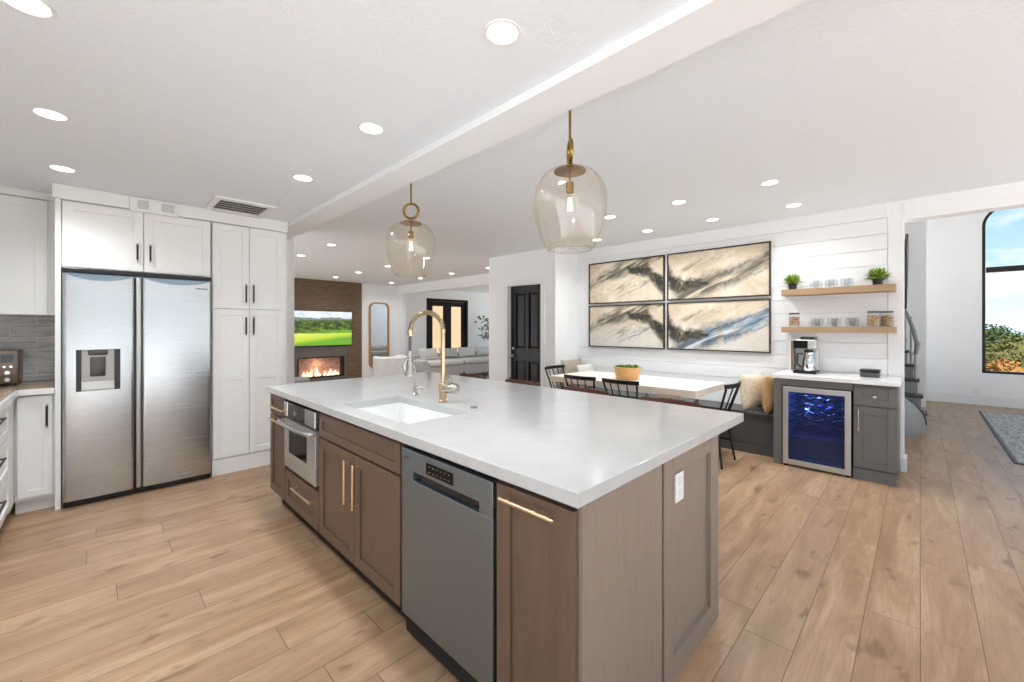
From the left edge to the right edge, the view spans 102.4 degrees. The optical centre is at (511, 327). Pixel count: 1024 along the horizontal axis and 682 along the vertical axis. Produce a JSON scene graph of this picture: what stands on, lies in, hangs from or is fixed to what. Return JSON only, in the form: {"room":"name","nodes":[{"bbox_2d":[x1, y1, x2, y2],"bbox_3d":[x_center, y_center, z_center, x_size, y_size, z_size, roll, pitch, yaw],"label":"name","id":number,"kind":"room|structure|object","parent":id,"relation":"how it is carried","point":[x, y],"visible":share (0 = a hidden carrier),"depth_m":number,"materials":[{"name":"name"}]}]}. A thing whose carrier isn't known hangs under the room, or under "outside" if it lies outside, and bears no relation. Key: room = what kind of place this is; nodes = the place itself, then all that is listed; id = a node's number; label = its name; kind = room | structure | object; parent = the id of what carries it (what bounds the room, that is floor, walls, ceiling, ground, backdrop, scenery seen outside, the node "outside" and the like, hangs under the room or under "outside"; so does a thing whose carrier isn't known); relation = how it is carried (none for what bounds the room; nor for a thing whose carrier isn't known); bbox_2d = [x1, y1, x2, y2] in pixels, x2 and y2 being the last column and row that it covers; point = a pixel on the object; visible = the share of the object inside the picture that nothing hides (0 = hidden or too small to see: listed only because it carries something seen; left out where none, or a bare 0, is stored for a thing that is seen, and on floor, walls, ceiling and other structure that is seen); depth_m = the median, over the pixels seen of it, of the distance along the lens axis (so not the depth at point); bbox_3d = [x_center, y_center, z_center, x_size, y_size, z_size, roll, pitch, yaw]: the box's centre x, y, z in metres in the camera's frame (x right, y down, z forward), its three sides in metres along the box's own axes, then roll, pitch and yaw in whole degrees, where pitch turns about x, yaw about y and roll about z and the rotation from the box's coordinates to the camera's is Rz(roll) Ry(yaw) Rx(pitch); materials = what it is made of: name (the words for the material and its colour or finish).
{"room":"kitchen","nodes":[
{"label":"kitchen","id":0,"kind":"room"},
{"bbox_2d":[21,237,293,383],"bbox_3d":[-3.665,0.077,3.959,0.160,2.575,2.860,0,0,45],"label":"wall","id":1,"kind":"structure","parent":0,"point":[289,243],"depth_m":4.88,"materials":[{"name":"white paint"}]},
{"bbox_2d":[0,194,54,315],"bbox_3d":[-4.095,-0.559,3.160,0.325,0.919,0.809,0,0,45],"label":"upper cabinet","id":2,"kind":"object","parent":1,"relation":"attached to","point":[27,225],"visible":0.99,"depth_m":3.23,"materials":[{"name":"white paint"}]},
{"bbox_2d":[0,315,54,380],"bbox_3d":[-4.214,0.172,3.281,0.014,0.545,0.824,0,0,45],"label":"wall tile","id":3,"kind":"structure","parent":1,"relation":"attached to","point":[35,335],"depth_m":3.46,"materials":[{"name":"grey tile"}]},
{"bbox_2d":[294,278,361,378],"bbox_3d":[-5.527,0.077,9.905,0.200,2.575,3.880,0,0,45],"label":"wall","id":4,"kind":"structure","parent":0,"point":[309,294],"depth_m":10.80,"materials":[{"name":"brown wood"}]},
{"bbox_2d":[294,346,346,381],"bbox_3d":[-4.947,0.922,10.471,0.197,0.885,1.420,0,0,45],"label":"linear fireplace","id":5,"kind":"object","parent":4,"relation":"in","point":[329,362],"visible":0.94,"depth_m":10.51,"materials":[{"name":"black"}]},
{"bbox_2d":[294,310,351,346],"bbox_3d":[-4.832,0.020,10.421,0.051,0.890,1.590,0,0,45],"label":"television","id":6,"kind":"object","parent":4,"relation":"attached to","point":[311,328],"visible":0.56,"depth_m":10.42,"materials":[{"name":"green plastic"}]},
{"bbox_2d":[0,0,690,221],"bbox_3d":[-0.544,-1.155,0.680,8.930,0.160,2.600,0,0,45],"label":"ceiling","id":7,"kind":"structure","parent":0,"point":[184,102],"depth_m":1.79,"materials":[{"name":"white paint"}]},
{"bbox_2d":[1,0,56,18],"bbox_3d":[-1.607,-1.071,1.362,0.138,0.005,0.138,0,0,45],"label":"recessed light","id":8,"kind":"object","parent":7,"relation":"in","point":[41,9],"visible":1,"depth_m":1.38,"materials":[{"name":"white plastic"}]},
{"bbox_2d":[29,107,69,121],"bbox_3d":[-2.321,-1.071,2.070,0.138,0.005,0.138,0,0,45],"label":"recessed light","id":9,"kind":"object","parent":7,"relation":"in","point":[43,112],"visible":1,"depth_m":2.07,"materials":[{"name":"white plastic"}]},
{"bbox_2d":[47,164,76,172],"bbox_3d":[-3.034,-1.071,2.777,0.138,0.005,0.138,0,0,45],"label":"recessed light","id":10,"kind":"object","parent":7,"relation":"in","point":[55,167],"visible":1,"depth_m":2.77,"materials":[{"name":"white plastic"}]},
{"bbox_2d":[204,195,276,218],"bbox_3d":[-2.419,-1.065,3.664,0.495,0.019,0.445,0,0,45],"label":"ceiling vent","id":11,"kind":"object","parent":7,"relation":"in","point":[218,203],"visible":1,"depth_m":3.64,"materials":[{"name":"white plastic"}]},
{"bbox_2d":[292,174,313,181],"bbox_3d":[-1.497,-1.071,2.950,0.138,0.005,0.138,0,0,45],"label":"recessed light","id":12,"kind":"object","parent":7,"relation":"in","point":[300,177],"visible":1,"depth_m":2.94,"materials":[{"name":"white plastic"}]},
{"bbox_2d":[358,122,384,134],"bbox_3d":[-0.758,-1.071,2.217,0.138,0.005,0.138,0,0,45],"label":"recessed light","id":13,"kind":"object","parent":7,"relation":"in","point":[371,128],"visible":1,"depth_m":2.21,"materials":[{"name":"white plastic"}]},
{"bbox_2d":[484,19,520,45],"bbox_3d":[-0.034,-1.071,1.499,0.138,0.005,0.138,0,0,45],"label":"recessed light","id":14,"kind":"object","parent":7,"relation":"in","point":[499,32],"visible":1,"depth_m":1.49,"materials":[{"name":"white plastic"}]},
{"bbox_2d":[362,283,488,376],"bbox_3d":[-2.059,0.077,13.437,0.150,2.575,6.020,0,0,45],"label":"wall","id":15,"kind":"structure","parent":0,"point":[478,303],"depth_m":12.44,"materials":[{"name":"white paint"}]},
{"bbox_2d":[369,302,388,367],"bbox_3d":[-3.741,0.220,11.598,0.047,1.850,0.600,0,0,45],"label":"wall mirror","id":16,"kind":"object","parent":15,"relation":"attached to","point":[378,312],"visible":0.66,"depth_m":11.58,"materials":[{"name":"brown mirror"}]},
{"bbox_2d":[426,298,467,348],"bbox_3d":[-2.105,0.225,13.356,0.120,2.280,1.640,0,0,45],"label":"door","id":17,"kind":"structure","parent":15,"relation":"in","point":[447,304],"depth_m":13.35,"materials":[{"name":"black wood"}]},
{"bbox_2d":[397,273,488,354],"bbox_3d":[-1.342,0.077,10.149,5.500,2.575,0.200,0,0,45],"label":"wall header","id":18,"kind":"structure","parent":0,"point":[483,279],"depth_m":11.16,"materials":[{"name":"white paint"}]},
{"bbox_2d":[433,306,460,352],"bbox_3d":[-3.599,-0.685,15.542,0.200,4.300,9.000,0,0,45],"label":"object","id":19,"kind":"structure","parent":0,"point":[455,311],"depth_m":16.61,"materials":[{"name":"beige paint"}]},
{"bbox_2d":[0,372,1023,681],"bbox_3d":[0.859,1.425,6.120,14.600,0.120,12.300,0,0,45],"label":"floor","id":20,"kind":"structure","parent":0,"point":[824,576],"depth_m":2.20,"materials":[{"name":"brown wood"}]},
{"bbox_2d":[0,401,13,527],"bbox_3d":[-3.515,0.928,2.484,2.090,0.873,0.656,0,0,45],"label":"base cabinet","id":21,"kind":"object","parent":20,"relation":"on","point":[7,414],"visible":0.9,"depth_m":2.74,"materials":[{"name":"white paint"}]},
{"bbox_2d":[0,380,54,411],"bbox_3d":[-3.461,0.470,2.540,2.092,0.041,0.821,0,0,45],"label":"countertop","id":22,"kind":"structure","parent":21,"relation":"on","point":[8,394],"depth_m":3.03,"materials":[{"name":"white stone"}]},
{"bbox_2d":[0,349,22,385],"bbox_3d":[-4.065,0.312,3.111,0.327,0.274,0.452,0,0,45],"label":"toaster oven","id":23,"kind":"object","parent":22,"relation":"on","point":[11,360],"visible":1,"depth_m":3.16,"materials":[{"name":"brown metal"}]},
{"bbox_2d":[14,393,54,514],"bbox_3d":[-3.735,0.928,3.251,0.698,0.873,0.196,0,0,45],"label":"base cabinet","id":24,"kind":"object","parent":20,"relation":"on","point":[34,415],"visible":1,"depth_m":3.03,"materials":[{"name":"white paint"}]},
{"bbox_2d":[55,198,210,509],"bbox_3d":[-3.324,0.198,3.658,0.728,2.334,0.955,0,0,45],"label":"tall cabinet","id":25,"kind":"object","parent":20,"relation":"on","point":[87,236],"visible":0.98,"depth_m":3.31,"materials":[{"name":"white paint"}]},
{"bbox_2d":[0,183,287,232],"bbox_3d":[-3.392,-1.022,3.591,0.725,0.104,2.422,0,0,45],"label":"crown molding","id":26,"kind":"structure","parent":25,"relation":"on","point":[64,192],"depth_m":3.31,"materials":[{"name":"white paint"}]},
{"bbox_2d":[129,196,177,217],"bbox_3d":[-2.999,-1.012,3.454,0.026,0.119,0.310,0,0,45],"label":"wall vent","id":27,"kind":"object","parent":26,"relation":"attached to","point":[138,204],"visible":1,"depth_m":3.44,"materials":[{"name":"white plastic"}]},
{"bbox_2d":[138,200,148,209],"bbox_3d":[-3.041,-1.014,3.397,0.004,0.067,0.070,0,0,45],"label":"grille","id":28,"kind":"object","parent":27,"relation":"attached to","point":[142,204],"depth_m":3.40,"materials":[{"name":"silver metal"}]},
{"bbox_2d":[62,267,210,508],"bbox_3d":[-3.296,0.454,3.652,0.736,1.814,0.915,0,0,45],"label":"refrigerator","id":29,"kind":"object","parent":20,"relation":"on","point":[136,346],"visible":1,"depth_m":3.35,"materials":[{"name":"silver metal"}]},
{"bbox_2d":[209,222,285,475],"bbox_3d":[-2.761,0.198,4.226,0.728,2.334,0.628,0,0,45],"label":"pantry cabinet","id":30,"kind":"object","parent":20,"relation":"on","point":[248,281],"visible":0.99,"depth_m":3.95,"materials":[{"name":"white paint"}]},
{"bbox_2d":[268,393,295,514],"bbox_3d":[-1.539,0.929,3.257,0.372,0.872,0.644,0,0,45],"label":"base cabinet","id":31,"kind":"object","parent":20,"relation":"on","point":[277,467],"visible":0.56,"depth_m":3.09,"materials":[{"name":"brown wood"}]},
{"bbox_2d":[285,412,330,547],"bbox_3d":[-1.195,0.929,2.915,0.630,0.872,0.644,0,0,45],"label":"base cabinet","id":32,"kind":"object","parent":20,"relation":"on","point":[302,496],"visible":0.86,"depth_m":2.69,"materials":[{"name":"brown wood"}]},
{"bbox_2d":[277,400,320,487],"bbox_3d":[-1.231,0.746,2.884,0.618,0.482,0.638,0,0,45],"label":"microwave oven","id":33,"kind":"object","parent":32,"relation":"in","point":[301,423],"visible":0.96,"depth_m":2.65,"materials":[{"name":"silver metal"}]},
{"bbox_2d":[319,413,405,617],"bbox_3d":[-0.632,0.929,2.357,0.952,0.872,0.644,0,0,45],"label":"base cabinet","id":34,"kind":"object","parent":20,"relation":"on","point":[360,469],"visible":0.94,"depth_m":2.08,"materials":[{"name":"brown wood"}]},
{"bbox_2d":[373,355,406,375],"bbox_3d":[-2.757,1.006,9.383,0.690,0.722,0.759,0,0,45],"label":"armchair","id":35,"kind":"object","parent":20,"relation":"on","point":[382,366],"visible":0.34,"depth_m":9.07,"materials":[{"name":"white fabric"}]},
{"bbox_2d":[405,351,488,374],"bbox_3d":[-1.349,1.045,11.775,1.100,0.640,3.580,0,0,45],"label":"sectional sofa","id":36,"kind":"object","parent":20,"relation":"on","point":[475,364],"visible":0.43,"depth_m":11.03,"materials":[{"name":"grey fabric"}]},
{"bbox_2d":[419,348,438,359],"bbox_3d":[-2.244,0.707,11.092,0.184,0.287,0.620,0,0,38],"label":"sofa pillow","id":37,"kind":"object","parent":36,"relation":"on","point":[424,353],"visible":0.81,"depth_m":10.99,"materials":[{"name":"grey fabric"}]},
{"bbox_2d":[427,358,463,366],"bbox_3d":[-1.950,0.930,10.991,0.850,0.130,1.060,0,0,45],"label":"seat cushion","id":38,"kind":"object","parent":36,"relation":"on","point":[449,362],"depth_m":10.82,"materials":[{"name":"grey fabric"}]},
{"bbox_2d":[439,348,457,357],"bbox_3d":[-1.778,0.712,11.559,0.600,0.277,0.182,0,0,-40],"label":"sofa pillow","id":39,"kind":"object","parent":36,"relation":"on","point":[449,352],"visible":0.83,"depth_m":11.52,"materials":[{"name":"grey fabric"}]},
{"bbox_2d":[457,347,474,356],"bbox_3d":[-1.330,0.708,12.017,0.186,0.285,0.660,0,0,39],"label":"sofa pillow","id":40,"kind":"object","parent":36,"relation":"on","point":[463,351],"visible":1,"depth_m":11.91,"materials":[{"name":"grey fabric"}]},
{"bbox_2d":[448,356,488,363],"bbox_3d":[-1.190,0.930,11.758,0.850,0.130,1.060,0,0,45],"label":"seat cushion","id":41,"kind":"object","parent":36,"relation":"on","point":[469,359],"depth_m":11.52,"materials":[{"name":"grey fabric"}]},
{"bbox_2d":[475,346,488,355],"bbox_3d":[-0.830,0.707,12.517,0.192,0.287,0.664,0,0,45],"label":"sofa pillow","id":42,"kind":"object","parent":36,"relation":"on","point":[481,350],"visible":0.71,"depth_m":12.38,"materials":[{"name":"grey fabric"}]},
{"bbox_2d":[402,444,498,681],"bbox_3d":[-0.068,0.934,1.816,0.602,0.862,0.597,0,0,45],"label":"dishwasher","id":43,"kind":"object","parent":20,"relation":"on","point":[449,508],"visible":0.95,"depth_m":1.56,"materials":[{"name":"grey metal"}]},
{"bbox_2d":[505,377,538,385],"bbox_3d":[-0.037,0.904,3.446,0.400,0.924,0.461,0,0,45],"label":"counter stool","id":44,"kind":"object","parent":20,"relation":"on","point":[536,383],"visible":0.14,"depth_m":3.61,"materials":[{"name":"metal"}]},
{"bbox_2d":[545,365,564,388],"bbox_3d":[0.754,0.956,5.731,0.511,0.822,0.430,0,0,45],"label":"spindle chair","id":45,"kind":"object","parent":20,"relation":"on","point":[553,366],"visible":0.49,"depth_m":5.85,"materials":[{"name":"black wood"}]},
{"bbox_2d":[497,465,661,681],"bbox_3d":[0.239,0.929,1.448,0.344,0.872,0.580,0,0,45],"label":"base cabinet","id":46,"kind":"object","parent":20,"relation":"on","point":[579,591],"visible":0.94,"depth_m":1.29,"materials":[{"name":"brown wood"}]},
{"bbox_2d":[564,374,595,388],"bbox_3d":[0.906,0.956,4.819,0.430,0.822,0.511,0,0,45],"label":"spindle chair","id":47,"kind":"object","parent":20,"relation":"on","point":[566,376],"visible":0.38,"depth_m":4.61,"materials":[{"name":"black wood"}]},
{"bbox_2d":[565,384,608,394],"bbox_3d":[0.438,0.904,2.975,0.400,0.924,0.461,0,0,45],"label":"counter stool","id":48,"kind":"object","parent":20,"relation":"on","point":[580,389],"visible":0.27,"depth_m":3.13,"materials":[{"name":"black metal"}]},
{"bbox_2d":[602,378,638,398],"bbox_3d":[1.272,0.956,4.456,0.430,0.822,0.511,0,0,45],"label":"spindle chair","id":49,"kind":"object","parent":20,"relation":"on","point":[636,383],"visible":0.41,"depth_m":4.26,"materials":[{"name":"black wood"}]},
{"bbox_2d":[550,371,725,399],"bbox_3d":[1.416,0.985,4.864,1.800,0.760,0.860,0,0,45],"label":"dining table","id":50,"kind":"object","parent":20,"relation":"on","point":[665,387],"visible":0.44,"depth_m":4.46,"materials":[{"name":"white wood"}]},
{"bbox_2d":[613,364,640,379],"bbox_3d":[1.352,0.518,4.828,0.316,0.171,0.316,0,0,45],"label":"wooden bowl","id":51,"kind":"object","parent":50,"relation":"on","point":[622,372],"visible":1,"depth_m":4.72,"materials":[{"name":"brown wood"}]},
{"bbox_2d":[562,387,773,457],"bbox_3d":[1.898,1.137,5.415,2.799,0.455,0.402,0,0,45],"label":"bench","id":52,"kind":"object","parent":20,"relation":"on","point":[755,434],"visible":0.22,"depth_m":4.52,"materials":[{"name":"grey paint"}]},
{"bbox_2d":[560,358,581,387],"bbox_3d":[0.923,0.688,6.237,0.168,0.413,0.553,0,0,45],"label":"cushion","id":53,"kind":"object","parent":52,"relation":"on","point":[570,365],"visible":0.4,"depth_m":6.13,"materials":[{"name":"beige fabric"}]},
{"bbox_2d":[577,363,593,386],"bbox_3d":[1.109,0.718,6.134,0.157,0.354,0.460,0,0,38],"label":"cushion","id":54,"kind":"object","parent":52,"relation":"on","point":[587,367],"visible":0.32,"depth_m":6.06,"materials":[{"name":"beige fabric"}]},
{"bbox_2d":[740,372,764,409],"bbox_3d":[2.695,0.705,4.600,0.400,0.389,0.163,0,0,-28],"label":"cushion","id":55,"kind":"object","parent":52,"relation":"on","point":[751,384],"visible":0.83,"depth_m":4.51,"materials":[{"name":"beige fabric"}]},
{"bbox_2d":[761,375,773,414],"bbox_3d":[2.789,0.710,4.445,0.142,0.400,0.400,0,0,45],"label":"cushion","id":56,"kind":"object","parent":52,"relation":"on","point":[767,392],"visible":0.69,"depth_m":4.31,"materials":[{"name":"beige fabric"}]},
{"bbox_2d":[641,394,700,407],"bbox_3d":[0.892,0.904,2.524,0.400,0.924,0.461,0,0,45],"label":"counter stool","id":57,"kind":"object","parent":20,"relation":"on","point":[647,398],"visible":0.14,"depth_m":2.67,"materials":[{"name":"brown leather"}]},
{"bbox_2d":[662,435,717,681],"bbox_3d":[-0.246,0.929,2.745,2.864,0.872,0.578,0,0,45],"label":"island end panel","id":58,"kind":"object","parent":20,"relation":"on","point":[689,525],"visible":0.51,"depth_m":1.74,"materials":[{"name":"brown wood"}]},
{"bbox_2d":[266,372,743,508],"bbox_3d":[-0.341,0.471,2.668,2.927,0.042,1.472,0,0,45],"label":"countertop","id":59,"kind":"structure","parent":58,"relation":"on","point":[571,448],"depth_m":1.87,"materials":[{"name":"white stone"}]},
{"bbox_2d":[357,402,452,423],"bbox_3d":[-0.614,0.606,2.317,0.759,0.228,0.409,0,0,45],"label":"sink","id":60,"kind":"object","parent":59,"relation":"in","point":[401,412],"visible":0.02,"depth_m":2.61,"materials":[{"name":"white ceramic"}]},
{"bbox_2d":[401,363,424,394],"bbox_3d":[-0.662,0.340,2.732,0.158,0.219,0.061,0,0,-25],"label":"filter faucet","id":61,"kind":"object","parent":59,"relation":"on","point":[415,387],"visible":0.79,"depth_m":2.74,"materials":[{"name":"silver metal"}]},
{"bbox_2d":[403,310,459,402],"bbox_3d":[-0.479,0.173,2.420,0.348,0.551,0.115,0,0,-31],"label":"faucet","id":62,"kind":"object","parent":59,"relation":"on","point":[444,388],"visible":1,"depth_m":2.45,"materials":[{"name":"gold metal"}]},
{"bbox_2d":[674,470,683,503],"bbox_3d":[0.673,0.640,1.657,0.010,0.114,0.076,0,0,45],"label":"outlet","id":63,"kind":"object","parent":58,"relation":"attached to","point":[678,477],"visible":1,"depth_m":1.65,"materials":[{"name":"white plastic"}]},
{"bbox_2d":[718,381,740,469],"bbox_3d":[2.041,0.956,4.215,0.511,0.822,0.430,0,0,45],"label":"spindle chair","id":64,"kind":"object","parent":20,"relation":"on","point":[736,385],"visible":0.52,"depth_m":4.01,"materials":[{"name":"black wood"}]},
{"bbox_2d":[774,378,852,463],"bbox_3d":[3.065,0.934,4.147,0.621,0.862,0.555,0,0,45],"label":"surround","id":65,"kind":"object","parent":20,"relation":"on","point":[779,383],"visible":0.61,"depth_m":4.13,"materials":[{"name":"grey paint"}]},
{"bbox_2d":[783,385,852,477],"bbox_3d":[3.053,0.973,4.084,0.527,0.785,0.500,0,0,45],"label":"wine fridge","id":66,"kind":"object","parent":20,"relation":"on","point":[817,422],"visible":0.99,"depth_m":4.06,"materials":[{"name":"blue"}]},
{"bbox_2d":[853,384,899,486],"bbox_3d":[3.377,0.934,3.808,0.297,0.862,0.596,0,0,45],"label":"bar cabinet","id":67,"kind":"object","parent":20,"relation":"on","point":[876,408],"visible":0.98,"depth_m":3.63,"materials":[{"name":"grey paint"}]},
{"bbox_2d":[772,370,902,386],"bbox_3d":[3.163,0.484,4.026,0.944,0.038,0.592,0,0,45],"label":"countertop","id":68,"kind":"structure","parent":67,"relation":"on","point":[896,381],"depth_m":3.84,"materials":[{"name":"white stone"}]},
{"bbox_2d":[791,336,819,373],"bbox_3d":[3.011,0.279,4.228,0.210,0.372,0.236,0,0,45],"label":"coffee maker","id":69,"kind":"object","parent":68,"relation":"on","point":[805,351],"visible":1,"depth_m":4.16,"materials":[{"name":"silver plastic"}]},
{"bbox_2d":[859,368,880,377],"bbox_3d":[3.375,0.429,3.878,0.148,0.072,0.128,0,0,45],"label":"tin","id":70,"kind":"object","parent":68,"relation":"on","point":[874,373],"visible":1,"depth_m":3.84,"materials":[{"name":"grey metal"}]},
{"bbox_2d":[904,234,926,436],"bbox_3d":[5.536,-0.135,6.327,1.201,3.000,2.988,0,0,37],"label":"curved staircase","id":71,"kind":"structure","parent":20,"relation":"on","point":[915,421],"depth_m":6.06,"materials":[{"name":"grey paint"}]},
{"bbox_2d":[978,411,1023,464],"bbox_3d":[7.215,1.358,4.505,2.560,0.012,3.620,0,0,45],"label":"area rug","id":72,"kind":"object","parent":20,"relation":"on","point":[1007,428],"visible":1,"depth_m":5.41,"materials":[{"name":"grey fabric"}]},
{"bbox_2d":[489,247,577,388],"bbox_3d":[0.625,0.077,7.176,1.480,2.575,1.430,0,0,45],"label":"wall","id":73,"kind":"structure","parent":0,"point":[559,267],"depth_m":6.43,"materials":[{"name":"white paint"}]},
{"bbox_2d":[509,284,539,385],"bbox_3d":[0.229,0.336,6.639,0.730,2.042,0.130,0,0,45],"label":"door","id":74,"kind":"structure","parent":73,"relation":"in","point":[525,300],"depth_m":6.68,"materials":[{"name":"black paint"}]},
{"bbox_2d":[504,277,544,386],"bbox_3d":[0.185,0.300,6.594,0.885,2.130,0.016,0,0,45],"label":"door frame","id":75,"kind":"structure","parent":73,"relation":"in","point":[541,281],"depth_m":6.34,"materials":[{"name":"white paint"}]},
{"bbox_2d":[286,0,807,239],"bbox_3d":[0.379,-1.145,1.709,9.070,0.220,0.210,0,0,45],"label":"ceiling beam","id":76,"kind":"structure","parent":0,"point":[696,25],"depth_m":1.77,"materials":[{"name":"white paint"}]},
{"bbox_2d":[294,0,1023,292],"bbox_3d":[0.859,-1.272,6.120,14.600,0.125,12.300,0,0,45],"label":"ceiling","id":77,"kind":"structure","parent":0,"point":[845,104],"depth_m":2.78,"materials":[{"name":"white paint"}]},
{"bbox_2d":[386,183,435,276],"bbox_3d":[-0.757,-0.796,3.081,0.364,0.824,0.362,0,0,45],"label":"pendant light","id":78,"kind":"object","parent":77,"relation":"hanging from","point":[411,223],"visible":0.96,"depth_m":3.07,"materials":[{"name":"gold metal"}]},
{"bbox_2d":[534,110,606,253],"bbox_3d":[0.286,-0.796,2.045,0.364,0.824,0.362,0,0,45],"label":"pendant light","id":79,"kind":"object","parent":77,"relation":"hanging from","point":[570,170],"visible":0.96,"depth_m":2.03,"materials":[{"name":"clear glass"}]},
{"bbox_2d":[566,172,573,193],"bbox_3d":[0.288,-0.719,2.045,0.038,0.104,0.038,0,0,45],"label":"socket","id":80,"kind":"object","parent":79,"relation":"attached to","point":[570,184],"depth_m":2.03,"materials":[{"name":"gold metal"}]},
{"bbox_2d":[578,200,903,470],"bbox_3d":[2.437,0.077,5.283,3.760,2.575,0.166,0,0,45],"label":"wall","id":81,"kind":"structure","parent":0,"point":[835,248],"depth_m":4.44,"materials":[{"name":"white paint"}]},
{"bbox_2d":[589,255,664,303],"bbox_3d":[1.622,-0.668,5.943,1.196,0.617,0.042,0,0,45],"label":"painting","id":82,"kind":"object","parent":81,"relation":"attached to","point":[642,279],"visible":1,"depth_m":5.89,"materials":[{"name":"multicoloured paint"}]},
{"bbox_2d":[589,303,664,348],"bbox_3d":[1.622,-0.021,5.943,1.196,0.619,0.042,0,0,45],"label":"painting","id":83,"kind":"object","parent":81,"relation":"attached to","point":[636,325],"visible":1,"depth_m":5.89,"materials":[{"name":"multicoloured paint"}]},
{"bbox_2d":[667,241,770,300],"bbox_3d":[2.500,-0.668,5.072,1.194,0.617,0.042,0,0,45],"label":"painting","id":84,"kind":"object","parent":81,"relation":"attached to","point":[744,270],"visible":1,"depth_m":5.01,"materials":[{"name":"multicoloured paint"}]},
{"bbox_2d":[667,298,770,352],"bbox_3d":[2.500,-0.021,5.072,1.194,0.619,0.042,0,0,45],"label":"painting","id":85,"kind":"object","parent":81,"relation":"attached to","point":[744,325],"visible":1,"depth_m":5.01,"materials":[{"name":"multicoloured paint"}]},
{"bbox_2d":[781,284,896,296],"bbox_3d":[3.277,-0.371,4.167,0.895,0.063,0.232,0,0,45],"label":"floating shelf","id":86,"kind":"object","parent":81,"relation":"attached to","point":[881,288],"visible":1,"depth_m":4.07,"materials":[{"name":"brown wood"}]},
{"bbox_2d":[781,272,805,288],"bbox_3d":[3.009,-0.501,4.410,0.288,0.196,0.259,0,0,45],"label":"potted fern","id":87,"kind":"object","parent":86,"relation":"on","point":[792,280],"visible":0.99,"depth_m":4.38,"materials":[{"name":"green plant"}]},
{"bbox_2d":[865,267,892,284],"bbox_3d":[3.497,-0.491,3.922,0.251,0.175,0.238,0,0,22],"label":"potted plant","id":88,"kind":"object","parent":86,"relation":"on","point":[877,276],"visible":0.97,"depth_m":3.90,"materials":[{"name":"green plant"}]},
{"bbox_2d":[781,327,896,332],"bbox_3d":[3.277,0.021,4.167,0.895,0.057,0.232,0,0,45],"label":"floating shelf","id":89,"kind":"object","parent":81,"relation":"attached to","point":[783,329],"visible":1,"depth_m":4.04,"materials":[{"name":"brown wood"}]},
{"bbox_2d":[867,311,879,325],"bbox_3d":[3.453,-0.082,3.928,0.100,0.150,0.100,0,0,45],"label":"storage jar","id":90,"kind":"object","parent":89,"relation":"on","point":[871,320],"visible":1,"depth_m":3.90,"materials":[{"name":"clear glass"}]},
{"bbox_2d":[880,311,893,325],"bbox_3d":[3.573,-0.082,3.921,0.100,0.150,0.100,0,0,45],"label":"storage jar","id":91,"kind":"object","parent":89,"relation":"on","point":[885,320],"visible":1,"depth_m":3.89,"materials":[{"name":"clear glass"}]},
{"bbox_2d":[904,220,925,406],"bbox_3d":[7.297,-0.985,7.520,0.370,4.700,0.955,0,0,45],"label":"pier","id":92,"kind":"object","parent":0,"point":[916,296],"visible":0.36,"depth_m":7.12,"materials":[{"name":"white paint"}]},
{"bbox_2d":[904,181,1023,222],"bbox_3d":[5.092,-1.116,2.655,3.710,0.188,0.158,0,0,45],"label":"beam","id":93,"kind":"structure","parent":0,"point":[1011,195],"depth_m":3.63,"materials":[{"name":"white paint"}]},
{"bbox_2d":[926,212,1023,398],"bbox_3d":[7.644,-1.010,7.954,7.550,4.750,0.140,0,0,45],"label":"wall","id":94,"kind":"structure","parent":0,"point":[953,244],"depth_m":7.45,"materials":[{"name":"white paint"}]},
{"bbox_2d":[926,391,1023,408],"bbox_3d":[9.016,1.280,6.480,3.525,0.170,0.016,0,0,45],"label":"baseboard","id":95,"kind":"structure","parent":94,"relation":"attached to","point":[1018,403],"depth_m":7.27,"materials":[{"name":"white paint"}]},
{"bbox_2d":[982,211,1023,374],"bbox_3d":[9.074,-0.678,6.507,2.178,2.951,0.090,0,0,45],"label":"window","id":96,"kind":"structure","parent":94,"relation":"attached to","point":[1015,267],"depth_m":7.22,"materials":[{"name":"black metal"}]},
{"label":"outside","id":97,"kind":"structure","parent":0,"visible":0},
{"bbox_3d":[53.762,4.142,47.099,140.000,5.408,120.000,0,0,45],"label":"garden","id":98,"kind":"object","parent":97,"visible":0},
{"bbox_2d":[985,336,1023,359],"bbox_3d":[15.576,1.067,12.675,1.471,1.600,1.476,0,0,45],"label":"shrub","id":99,"kind":"object","parent":98,"relation":"on","point":[1018,346],"visible":0.43,"depth_m":12.68,"materials":[{"name":"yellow plant"}]},
{"bbox_2d":[985,357,1023,371],"bbox_3d":[10.486,1.245,8.742,1.045,1.242,1.037,0,0,45],"label":"shrub","id":100,"kind":"object","parent":98,"relation":"on","point":[1001,364],"visible":0.31,"depth_m":8.68,"materials":[{"name":"brown plant"}]},
{"bbox_2d":[985,348,1023,369],"bbox_3d":[12.652,1.189,10.574,1.194,1.355,1.110,0,0,45],"label":"shrub","id":101,"kind":"object","parent":98,"relation":"on","point":[1012,355],"visible":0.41,"depth_m":10.43,"materials":[{"name":"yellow plant"}]},
{"bbox_2d":[985,329,1023,357],"bbox_3d":[23.580,1.286,20.299,3.137,2.463,3.209,0,0,45],"label":"tree","id":102,"kind":"object","parent":98,"relation":"on","point":[994,335],"visible":0.18,"depth_m":19.72,"materials":[{"name":"green plant"}]},
{"bbox_2d":[985,324,1023,339],"bbox_3d":[31.854,1.113,27.666,3.847,2.811,3.677,0,0,20],"label":"tree","id":103,"kind":"object","parent":98,"relation":"on","point":[1011,333],"visible":0.09,"depth_m":26.81,"materials":[{"name":"green plant"}]},
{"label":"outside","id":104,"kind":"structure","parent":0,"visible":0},
{"bbox_2d":[985,320,1023,333],"bbox_3d":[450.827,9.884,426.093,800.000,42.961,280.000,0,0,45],"label":"hills","id":105,"kind":"structure","parent":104,"point":[1017,325],"depth_m":353.33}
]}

